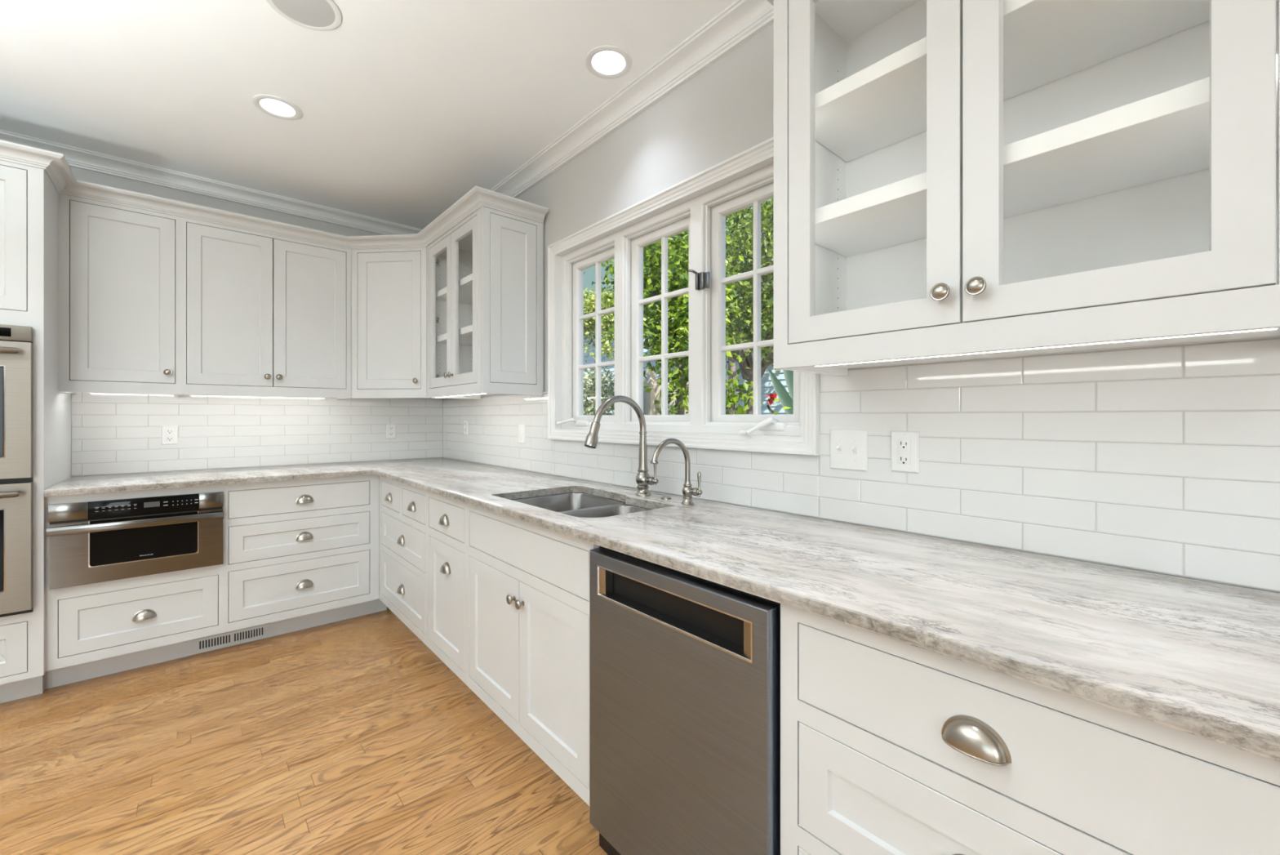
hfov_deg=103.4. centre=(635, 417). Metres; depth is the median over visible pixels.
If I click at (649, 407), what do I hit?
fence
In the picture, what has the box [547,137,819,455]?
window
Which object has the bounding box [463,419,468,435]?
power outlet
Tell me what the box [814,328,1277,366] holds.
light bar
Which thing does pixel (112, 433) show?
tile backsplash
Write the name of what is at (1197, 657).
countertop
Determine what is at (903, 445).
receptacle
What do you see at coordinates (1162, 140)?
shelf
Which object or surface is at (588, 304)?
leafy tree
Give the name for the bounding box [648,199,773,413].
tree
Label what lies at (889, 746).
base cabinet
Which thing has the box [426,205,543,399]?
upper cabinet
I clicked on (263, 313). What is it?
upper cabinet
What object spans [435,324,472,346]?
shelf
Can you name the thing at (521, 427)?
switch plate
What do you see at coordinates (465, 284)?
shelf
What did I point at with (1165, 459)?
tile backsplash
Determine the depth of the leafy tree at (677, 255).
5.61 m
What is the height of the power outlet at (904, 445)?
0.112 m
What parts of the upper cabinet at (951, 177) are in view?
crown, door, knob, knob, door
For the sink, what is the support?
in the countertop
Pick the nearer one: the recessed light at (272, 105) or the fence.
the recessed light at (272, 105)
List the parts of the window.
crank handle, sash, sash, sash, crank handle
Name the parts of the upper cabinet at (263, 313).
door, knob, knob, door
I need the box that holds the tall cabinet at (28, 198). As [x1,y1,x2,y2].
[0,160,71,702]
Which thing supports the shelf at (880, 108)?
attached to the upper cabinet at (951, 177)
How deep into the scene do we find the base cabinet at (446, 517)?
2.24 m
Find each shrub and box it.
[583,352,614,414]
[725,351,791,413]
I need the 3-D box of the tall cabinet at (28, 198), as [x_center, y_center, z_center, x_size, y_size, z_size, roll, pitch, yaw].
[-3.042,0.059,2.129,0.814,2.330,0.666,0,0,-41]
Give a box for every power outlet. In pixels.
[161,425,177,444]
[385,423,395,438]
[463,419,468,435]
[890,430,919,473]
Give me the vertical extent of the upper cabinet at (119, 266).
0.985 m
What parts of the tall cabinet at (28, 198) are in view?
drawer, door, frame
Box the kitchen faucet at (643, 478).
[584,395,658,496]
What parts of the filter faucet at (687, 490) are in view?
spout, handle, lever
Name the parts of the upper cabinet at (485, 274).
door, knob, frame, door, frame, panel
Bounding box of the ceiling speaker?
[266,0,341,31]
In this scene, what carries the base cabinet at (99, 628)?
on the floor
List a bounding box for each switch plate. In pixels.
[518,423,524,443]
[830,429,867,471]
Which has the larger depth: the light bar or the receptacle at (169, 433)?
the receptacle at (169, 433)
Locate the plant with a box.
[766,369,793,413]
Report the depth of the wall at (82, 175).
3.02 m
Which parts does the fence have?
post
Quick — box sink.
[511,492,653,517]
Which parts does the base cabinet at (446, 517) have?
cup pull, cup pull, pullout door, drawer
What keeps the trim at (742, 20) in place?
attached to the wall at (726, 110)
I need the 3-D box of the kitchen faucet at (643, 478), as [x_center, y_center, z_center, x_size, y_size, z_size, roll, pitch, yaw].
[-0.051,0.113,1.920,0.312,0.394,0.103,0,0,-41]
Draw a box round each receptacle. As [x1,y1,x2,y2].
[165,429,173,440]
[897,439,910,464]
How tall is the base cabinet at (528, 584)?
0.884 m
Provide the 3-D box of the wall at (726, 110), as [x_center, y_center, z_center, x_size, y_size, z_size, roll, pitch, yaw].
[1.625,-0.082,0.473,0.164,2.612,9.700,0,0,-41]
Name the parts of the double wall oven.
handle, handle, oven door, oven door, control panel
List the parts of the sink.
bowl, bowl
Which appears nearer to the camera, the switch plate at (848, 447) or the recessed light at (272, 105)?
the switch plate at (848, 447)
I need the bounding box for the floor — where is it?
[0,587,608,854]
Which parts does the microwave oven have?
control trim, handle, control panel, control trim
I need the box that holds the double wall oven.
[0,324,32,617]
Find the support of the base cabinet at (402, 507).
on the floor
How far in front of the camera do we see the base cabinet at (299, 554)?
2.81 m
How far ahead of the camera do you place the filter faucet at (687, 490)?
1.78 m
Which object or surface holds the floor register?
attached to the base cabinet at (99, 628)
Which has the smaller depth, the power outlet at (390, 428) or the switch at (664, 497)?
the switch at (664, 497)
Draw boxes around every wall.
[69,166,434,587]
[442,22,1279,592]
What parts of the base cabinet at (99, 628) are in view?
drawer, cup pull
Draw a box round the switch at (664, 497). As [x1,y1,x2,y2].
[660,495,671,499]
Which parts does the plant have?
blade, blade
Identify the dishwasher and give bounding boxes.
[589,545,780,854]
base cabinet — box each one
[44,484,223,687]
[222,474,386,647]
[379,475,426,645]
[426,490,466,684]
[466,503,599,805]
[780,603,1279,854]
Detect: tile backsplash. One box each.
[71,391,442,475]
[442,335,1279,591]
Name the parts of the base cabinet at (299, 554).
drawer, drawer, drawer, cup pull, cup pull, cup pull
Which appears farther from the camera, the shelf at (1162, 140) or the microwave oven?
the microwave oven
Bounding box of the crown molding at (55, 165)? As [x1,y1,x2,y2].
[0,139,548,249]
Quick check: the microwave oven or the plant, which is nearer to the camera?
the microwave oven
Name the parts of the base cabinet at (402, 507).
cup pull, drawer, cup pull, cup pull, drawer, drawer, cup pull, drawer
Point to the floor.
(353, 735)
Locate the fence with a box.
[643,367,688,414]
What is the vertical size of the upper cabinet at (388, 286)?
0.985 m
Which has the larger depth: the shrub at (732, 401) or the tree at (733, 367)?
the tree at (733, 367)
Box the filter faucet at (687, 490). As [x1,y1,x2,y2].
[649,438,702,505]
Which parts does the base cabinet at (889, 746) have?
drawer, drawer, cup pull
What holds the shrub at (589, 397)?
on the ground
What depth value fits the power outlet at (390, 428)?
3.67 m
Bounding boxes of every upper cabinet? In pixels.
[57,192,182,395]
[181,217,351,399]
[351,247,436,398]
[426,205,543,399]
[766,0,1279,376]
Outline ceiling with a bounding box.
[0,0,736,229]
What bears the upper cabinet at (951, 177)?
attached to the wall at (726, 110)
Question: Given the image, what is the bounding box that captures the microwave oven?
[45,491,223,589]
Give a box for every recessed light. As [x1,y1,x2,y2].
[252,93,302,119]
[585,44,631,79]
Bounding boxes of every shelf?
[435,273,472,304]
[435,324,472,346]
[815,0,1209,162]
[815,54,1277,257]
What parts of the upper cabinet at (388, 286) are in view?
door, knob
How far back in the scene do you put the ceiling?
2.08 m
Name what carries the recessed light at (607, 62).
in the ceiling
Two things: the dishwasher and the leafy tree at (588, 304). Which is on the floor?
the dishwasher
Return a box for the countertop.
[43,457,1279,761]
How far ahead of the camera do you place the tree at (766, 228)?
7.48 m
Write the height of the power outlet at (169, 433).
0.108 m
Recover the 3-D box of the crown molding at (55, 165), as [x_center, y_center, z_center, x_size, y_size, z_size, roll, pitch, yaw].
[-1.959,-1.092,2.582,2.893,0.061,1.068,0,0,-20]
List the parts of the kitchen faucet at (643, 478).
spout, handle, lever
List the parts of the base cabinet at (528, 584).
door, knob, knob, door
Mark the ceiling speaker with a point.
(314, 15)
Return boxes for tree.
[583,225,750,414]
[583,275,614,372]
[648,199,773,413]
[686,197,779,413]
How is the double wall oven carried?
in the tall cabinet at (28, 198)
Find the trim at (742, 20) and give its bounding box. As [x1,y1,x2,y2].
[0,0,773,235]
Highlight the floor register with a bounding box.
[191,622,270,653]
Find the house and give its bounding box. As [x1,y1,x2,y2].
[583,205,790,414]

